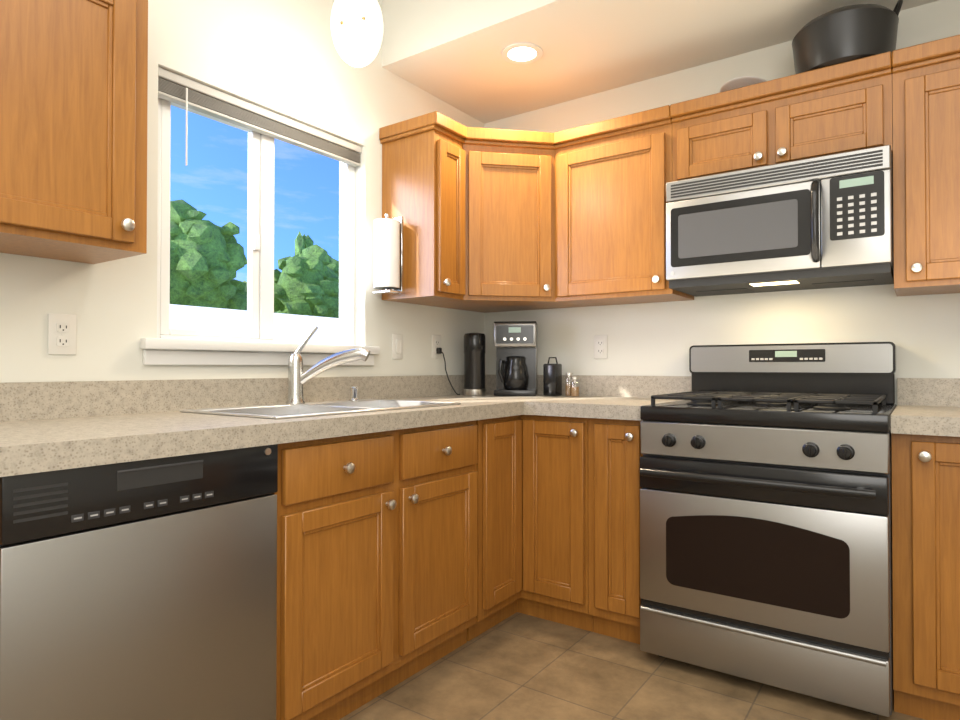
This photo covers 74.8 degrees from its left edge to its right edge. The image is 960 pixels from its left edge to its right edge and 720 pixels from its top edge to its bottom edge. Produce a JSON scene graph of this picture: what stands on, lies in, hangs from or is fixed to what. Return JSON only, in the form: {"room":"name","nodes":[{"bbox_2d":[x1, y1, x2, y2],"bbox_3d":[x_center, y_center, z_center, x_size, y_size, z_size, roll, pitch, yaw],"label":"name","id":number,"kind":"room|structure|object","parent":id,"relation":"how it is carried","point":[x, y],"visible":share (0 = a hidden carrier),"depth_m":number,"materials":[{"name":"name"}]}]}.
{"room":"kitchen","nodes":[
{"label":"kitchen","id":0,"kind":"room"},
{"bbox_2d":[0,0,483,382],"bbox_3d":[-1.270,-0.323,1.789,0.140,2.800,4.300,0,-1,35],"label":"wall","id":1,"kind":"structure","parent":0,"point":[282,58],"depth_m":2.27,"materials":[{"name":"white paint"}]},
{"bbox_2d":[48,313,76,354],"bbox_3d":[-1.183,-0.073,1.780,0.009,0.116,0.072,0,-1,35],"label":"electrical outlet","id":2,"kind":"object","parent":1,"relation":"attached to","point":[62,328],"visible":1,"depth_m":1.78,"materials":[{"name":"white plastic"}]},
{"bbox_2d":[0,0,147,263],"bbox_3d":[-1.138,-0.672,1.544,0.356,0.774,0.552,0,-1,35],"label":"upper cabinet","id":3,"kind":"object","parent":1,"relation":"attached to","point":[73,122],"visible":1,"depth_m":1.53,"materials":[{"name":"brown wood"}]},
{"bbox_2d":[157,97,354,345],"bbox_3d":[-0.838,-0.504,2.432,0.064,0.882,0.915,0,-1,35],"label":"window","id":4,"kind":"structure","parent":1,"relation":"in","point":[260,291],"depth_m":2.39,"materials":[{"name":"white plastic"}]},
{"bbox_2d":[158,67,360,166],"bbox_3d":[-0.791,-0.795,2.402,0.047,0.298,0.903,0,-1,35],"label":"window blind","id":5,"kind":"object","parent":4,"relation":"attached to","point":[187,93],"visible":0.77,"depth_m":2.31,"materials":[{"name":"grey plastic"}]},
{"bbox_2d":[140,338,379,365],"bbox_3d":[-0.776,-0.021,2.386,0.100,0.085,1.030,0,-1,35],"label":"window sill","id":6,"kind":"structure","parent":1,"relation":"attached to","point":[177,352],"depth_m":2.20,"materials":[{"name":"white paint"}]},
{"bbox_2d":[392,334,402,358],"bbox_3d":[-0.381,-0.062,2.916,0.012,0.116,0.072,0,-1,35],"label":"light switch","id":7,"kind":"object","parent":1,"relation":"attached to","point":[397,346],"visible":1,"depth_m":2.91,"materials":[{"name":"white plastic"}]},
{"bbox_2d":[379,111,466,303],"bbox_3d":[-0.245,-0.658,2.813,0.356,0.774,0.228,0,-1,35],"label":"upper cabinet","id":8,"kind":"object","parent":1,"relation":"attached to","point":[423,176],"visible":1,"depth_m":2.73,"materials":[{"name":"brown wood"}]},
{"bbox_2d":[373,213,405,295],"bbox_3d":[-0.401,-0.463,2.730,0.112,0.350,0.124,0,-1,35],"label":"paper towel","id":9,"kind":"object","parent":8,"relation":"attached to","point":[387,255],"visible":1,"depth_m":2.68,"materials":[{"name":"white paper"}]},
{"bbox_2d":[432,335,440,357],"bbox_3d":[-0.217,-0.067,3.152,0.009,0.116,0.072,0,-1,35],"label":"electrical outlet","id":10,"kind":"object","parent":1,"relation":"attached to","point":[436,341],"visible":0.88,"depth_m":3.14,"materials":[{"name":"white plastic"}]},
{"bbox_2d":[436,348,459,394],"bbox_3d":[-0.160,0.058,3.159,0.073,0.238,0.105,0,-1,35],"label":"plug","id":11,"kind":"object","parent":10,"relation":"attached to","point":[438,350],"visible":0.98,"depth_m":3.14,"materials":[{"name":"black plastic"}]},
{"bbox_2d":[416,127,582,312],"bbox_3d":[0.102,-0.655,3.065,0.634,0.774,0.634,0,-1,35],"label":"upper cabinet","id":12,"kind":"object","parent":1,"relation":"attached to","point":[509,220],"visible":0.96,"depth_m":2.86,"materials":[{"name":"brown wood"}]},
{"bbox_2d":[339,612,924,719],"bbox_3d":[0.137,1.116,0.783,3.580,0.100,4.580,0,-1,35],"label":"floor","id":13,"kind":"structure","parent":0,"point":[518,666],"depth_m":2.07,"materials":[{"name":"tile"}]},
{"bbox_2d":[0,444,277,719],"bbox_3d":[-0.939,0.641,1.550,0.604,0.868,0.602,0,-1,35],"label":"dishwasher","id":14,"kind":"object","parent":13,"relation":"on","point":[140,590],"visible":0.98,"depth_m":1.34,"materials":[{"name":"grey metal"}]},
{"bbox_2d":[272,420,476,719],"bbox_3d":[-0.501,0.646,2.174,0.653,0.872,0.913,0,-1,35],"label":"base cabinet","id":15,"kind":"object","parent":13,"relation":"on","point":[376,564],"visible":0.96,"depth_m":1.92,"materials":[{"name":"brown wood"}]},
{"bbox_2d":[467,415,592,640],"bbox_3d":[0.136,0.653,2.856,0.912,0.872,0.912,0,-1,35],"label":"base cabinet","id":16,"kind":"object","parent":13,"relation":"on","point":[532,515],"visible":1,"depth_m":2.54,"materials":[{"name":"brown wood"}]},
{"bbox_2d":[0,374,527,476],"bbox_3d":[-0.625,0.142,2.001,0.660,0.156,3.197,0,-1,35],"label":"countertop","id":17,"kind":"structure","parent":16,"relation":"on","point":[48,426],"depth_m":1.77,"materials":[{"name":"laminate"}]},
{"bbox_2d":[179,399,460,418],"bbox_3d":[-0.514,0.299,2.195,0.490,0.276,0.840,0,-1,35],"label":"sink","id":18,"kind":"object","parent":17,"relation":"in","point":[285,411],"visible":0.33,"depth_m":2.20,"materials":[{"name":"silver metal"}]},
{"bbox_2d":[349,386,358,400],"bbox_3d":[-0.511,0.135,2.552,0.040,0.057,0.040,0,-1,35],"label":"soap dispenser","id":19,"kind":"object","parent":18,"relation":"on","point":[353,393],"visible":1,"depth_m":2.54,"materials":[{"name":"silver metal"}]},
{"bbox_2d":[286,326,369,403],"bbox_3d":[-0.559,0.018,2.309,0.310,0.287,0.068,0,-1,3],"label":"faucet","id":20,"kind":"object","parent":17,"relation":"on","point":[298,377],"visible":1,"depth_m":2.29,"materials":[{"name":"grey metal"}]},
{"bbox_2d":[464,333,485,395],"bbox_3d":[-0.027,0.020,3.175,0.112,0.316,0.112,0,-1,35],"label":"thermos","id":21,"kind":"object","parent":17,"relation":"on","point":[474,364],"visible":1,"depth_m":3.13,"materials":[{"name":"black metal"}]},
{"bbox_2d":[494,321,537,395],"bbox_3d":[0.182,-0.005,3.173,0.210,0.367,0.203,0,-1,7],"label":"coffee maker","id":22,"kind":"object","parent":17,"relation":"on","point":[515,343],"visible":1,"depth_m":3.09,"materials":[{"name":"black"}]},
{"bbox_2d":[543,357,561,395],"bbox_3d":[0.362,0.082,3.126,0.072,0.193,0.072,0,-1,35],"label":"canister","id":23,"kind":"object","parent":17,"relation":"on","point":[552,379],"visible":1,"depth_m":3.10,"materials":[{"name":"black metal"}]},
{"bbox_2d":[565,373,573,395],"bbox_3d":[0.439,0.119,3.082,0.044,0.116,0.044,0,-1,35],"label":"jar","id":24,"kind":"object","parent":17,"relation":"on","point":[568,389],"visible":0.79,"depth_m":3.07,"materials":[{"name":"clear glass"}]},
{"bbox_2d":[570,377,579,396],"bbox_3d":[0.458,0.129,3.026,0.044,0.096,0.044,0,-1,35],"label":"jar","id":25,"kind":"object","parent":17,"relation":"on","point":[575,391],"visible":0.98,"depth_m":3.01,"materials":[{"name":"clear glass"}]},
{"bbox_2d":[528,375,691,420],"bbox_3d":[0.581,0.150,2.711,0.493,0.156,0.647,0,-1,35],"label":"countertop","id":26,"kind":"structure","parent":16,"relation":"on","point":[600,396],"depth_m":2.86,"materials":[{"name":"stone"}]},
{"bbox_2d":[588,418,642,643],"bbox_3d":[0.682,0.651,2.629,0.239,0.872,0.653,0,-1,35],"label":"base cabinet","id":27,"kind":"object","parent":13,"relation":"on","point":[614,487],"visible":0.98,"depth_m":2.40,"materials":[{"name":"brown wood"}]},
{"bbox_2d":[640,342,896,716],"bbox_3d":[1.058,0.507,2.295,0.758,1.152,0.754,0,-1,35],"label":"range","id":28,"kind":"object","parent":13,"relation":"on","point":[766,514],"visible":1,"depth_m":2.04,"materials":[{"name":"grey metal"}]},
{"bbox_2d":[891,433,959,719],"bbox_3d":[1.772,0.642,1.862,0.900,0.872,0.653,0,-1,35],"label":"base cabinet","id":29,"kind":"object","parent":13,"relation":"on","point":[926,558],"visible":1,"depth_m":1.84,"materials":[{"name":"brown wood"}]},
{"bbox_2d":[891,378,959,436],"bbox_3d":[1.780,0.140,1.870,0.911,0.156,0.642,0,-1,35],"label":"countertop","id":30,"kind":"structure","parent":29,"relation":"on","point":[925,406],"depth_m":2.22,"materials":[{"name":"stone"}]},
{"bbox_2d":[382,0,938,123],"bbox_3d":[1.139,-1.528,2.237,3.300,0.380,0.816,0,-1,35],"label":"ceiling","id":31,"kind":"structure","parent":0,"point":[448,51],"depth_m":2.67,"materials":[{"name":"white paint"}]},
{"bbox_2d":[501,42,542,63],"bbox_3d":[0.182,-1.326,2.724,0.180,0.010,0.180,0,-1,35],"label":"recessed light","id":32,"kind":"object","parent":31,"relation":"in","point":[521,53],"visible":1,"depth_m":2.72,"materials":[{"name":"white glass"}]},
{"bbox_2d":[484,0,959,404],"bbox_3d":[1.414,-0.313,2.614,3.580,2.800,0.140,0,-1,35],"label":"wall","id":33,"kind":"structure","parent":0,"point":[921,333],"depth_m":2.77,"materials":[{"name":"white paint"}]},
{"bbox_2d":[594,335,607,358],"bbox_3d":[0.595,-0.064,3.097,0.072,0.116,0.009,0,-1,35],"label":"electrical outlet","id":34,"kind":"object","parent":33,"relation":"attached to","point":[600,346],"visible":1,"depth_m":3.09,"materials":[{"name":"white plastic"}]},
{"bbox_2d":[554,105,693,306],"bbox_3d":[0.644,-0.658,2.854,0.544,0.774,0.356,0,-1,35],"label":"upper cabinet","id":35,"kind":"object","parent":33,"relation":"attached to","point":[613,176],"visible":0.96,"depth_m":2.73,"materials":[{"name":"brown wood"}]},
{"bbox_2d":[670,51,892,181],"bbox_3d":[1.178,-0.882,2.480,0.760,0.334,0.356,0,-1,35],"label":"upper cabinet","id":36,"kind":"object","parent":33,"relation":"attached to","point":[838,108],"visible":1,"depth_m":2.33,"materials":[{"name":"brown wood"}]},
{"bbox_2d":[720,76,765,91],"bbox_3d":[1.081,-1.083,2.551,0.203,0.066,0.196,0,-1,35],"label":"lid","id":37,"kind":"object","parent":36,"relation":"on","point":[738,82],"visible":0.17,"depth_m":2.49,"materials":[{"name":"grey"}]},
{"bbox_2d":[666,145,893,296],"bbox_3d":[1.149,-0.500,2.435,0.756,0.424,0.454,0,-1,35],"label":"microwave","id":38,"kind":"object","parent":36,"relation":"attached to","point":[822,222],"visible":1,"depth_m":2.28,"materials":[{"name":"grey metal"}]},
{"bbox_2d":[792,0,902,73],"bbox_3d":[1.355,-1.182,2.330,0.356,0.260,0.344,0,-1,35],"label":"pan","id":39,"kind":"object","parent":36,"relation":"on","point":[844,34],"visible":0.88,"depth_m":2.20,"materials":[{"name":"black metal"}]},
{"bbox_2d":[892,34,959,295],"bbox_3d":[1.694,-0.650,2.114,0.500,0.807,0.356,0,-1,35],"label":"upper cabinet","id":40,"kind":"object","parent":33,"relation":"attached to","point":[926,145],"visible":1,"depth_m":2.09,"materials":[{"name":"brown wood"}]},
{"bbox_3d":[0.137,-1.784,0.816,3.580,0.100,4.580,0,-1,35],"label":"ceiling","id":41,"kind":"structure","parent":0,"visible":0},
{"bbox_2d":[330,0,383,66],"bbox_3d":[-0.442,-1.387,2.257,0.188,0.659,0.189,0,-1,35],"label":"pendant lamp","id":42,"kind":"object","parent":41,"relation":"hanging from","point":[356,27],"visible":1,"depth_m":2.19,"materials":[{"name":"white glass"}]},
{"label":"outside","id":43,"kind":"structure","parent":0,"visible":0},
{"bbox_3d":[-18.813,4.186,28.945,59.850,0.200,100.000,0,-1,35],"label":"ground","id":44,"kind":"structure","parent":43,"visible":0},
{"bbox_2d":[170,199,246,310],"bbox_3d":[-7.333,0.149,14.235,3.601,7.540,3.734,0,-1,35],"label":"tree","id":45,"kind":"object","parent":44,"relation":"on","point":[208,259],"depth_m":13.75,"materials":[{"name":"green plant"}]},
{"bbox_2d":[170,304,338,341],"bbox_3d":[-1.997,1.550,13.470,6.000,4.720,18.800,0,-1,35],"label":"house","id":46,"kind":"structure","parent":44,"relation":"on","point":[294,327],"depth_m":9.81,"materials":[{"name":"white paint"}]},
{"bbox_2d":[295,231,313,256],"bbox_3d":[-6.724,-0.416,23.520,3.276,8.879,2.992,0,-1,35],"label":"tree","id":47,"kind":"object","parent":44,"relation":"on","point":[304,241],"depth_m":23.37,"materials":[{"name":"green plant"}]},
{"bbox_2d":[274,244,338,317],"bbox_3d":[-4.771,0.424,17.706,3.391,7.068,3.096,0,-1,35],"label":"tree","id":48,"kind":"object","parent":44,"relation":"on","point":[306,283],"depth_m":16.42,"materials":[{"name":"green plant"}]}
]}

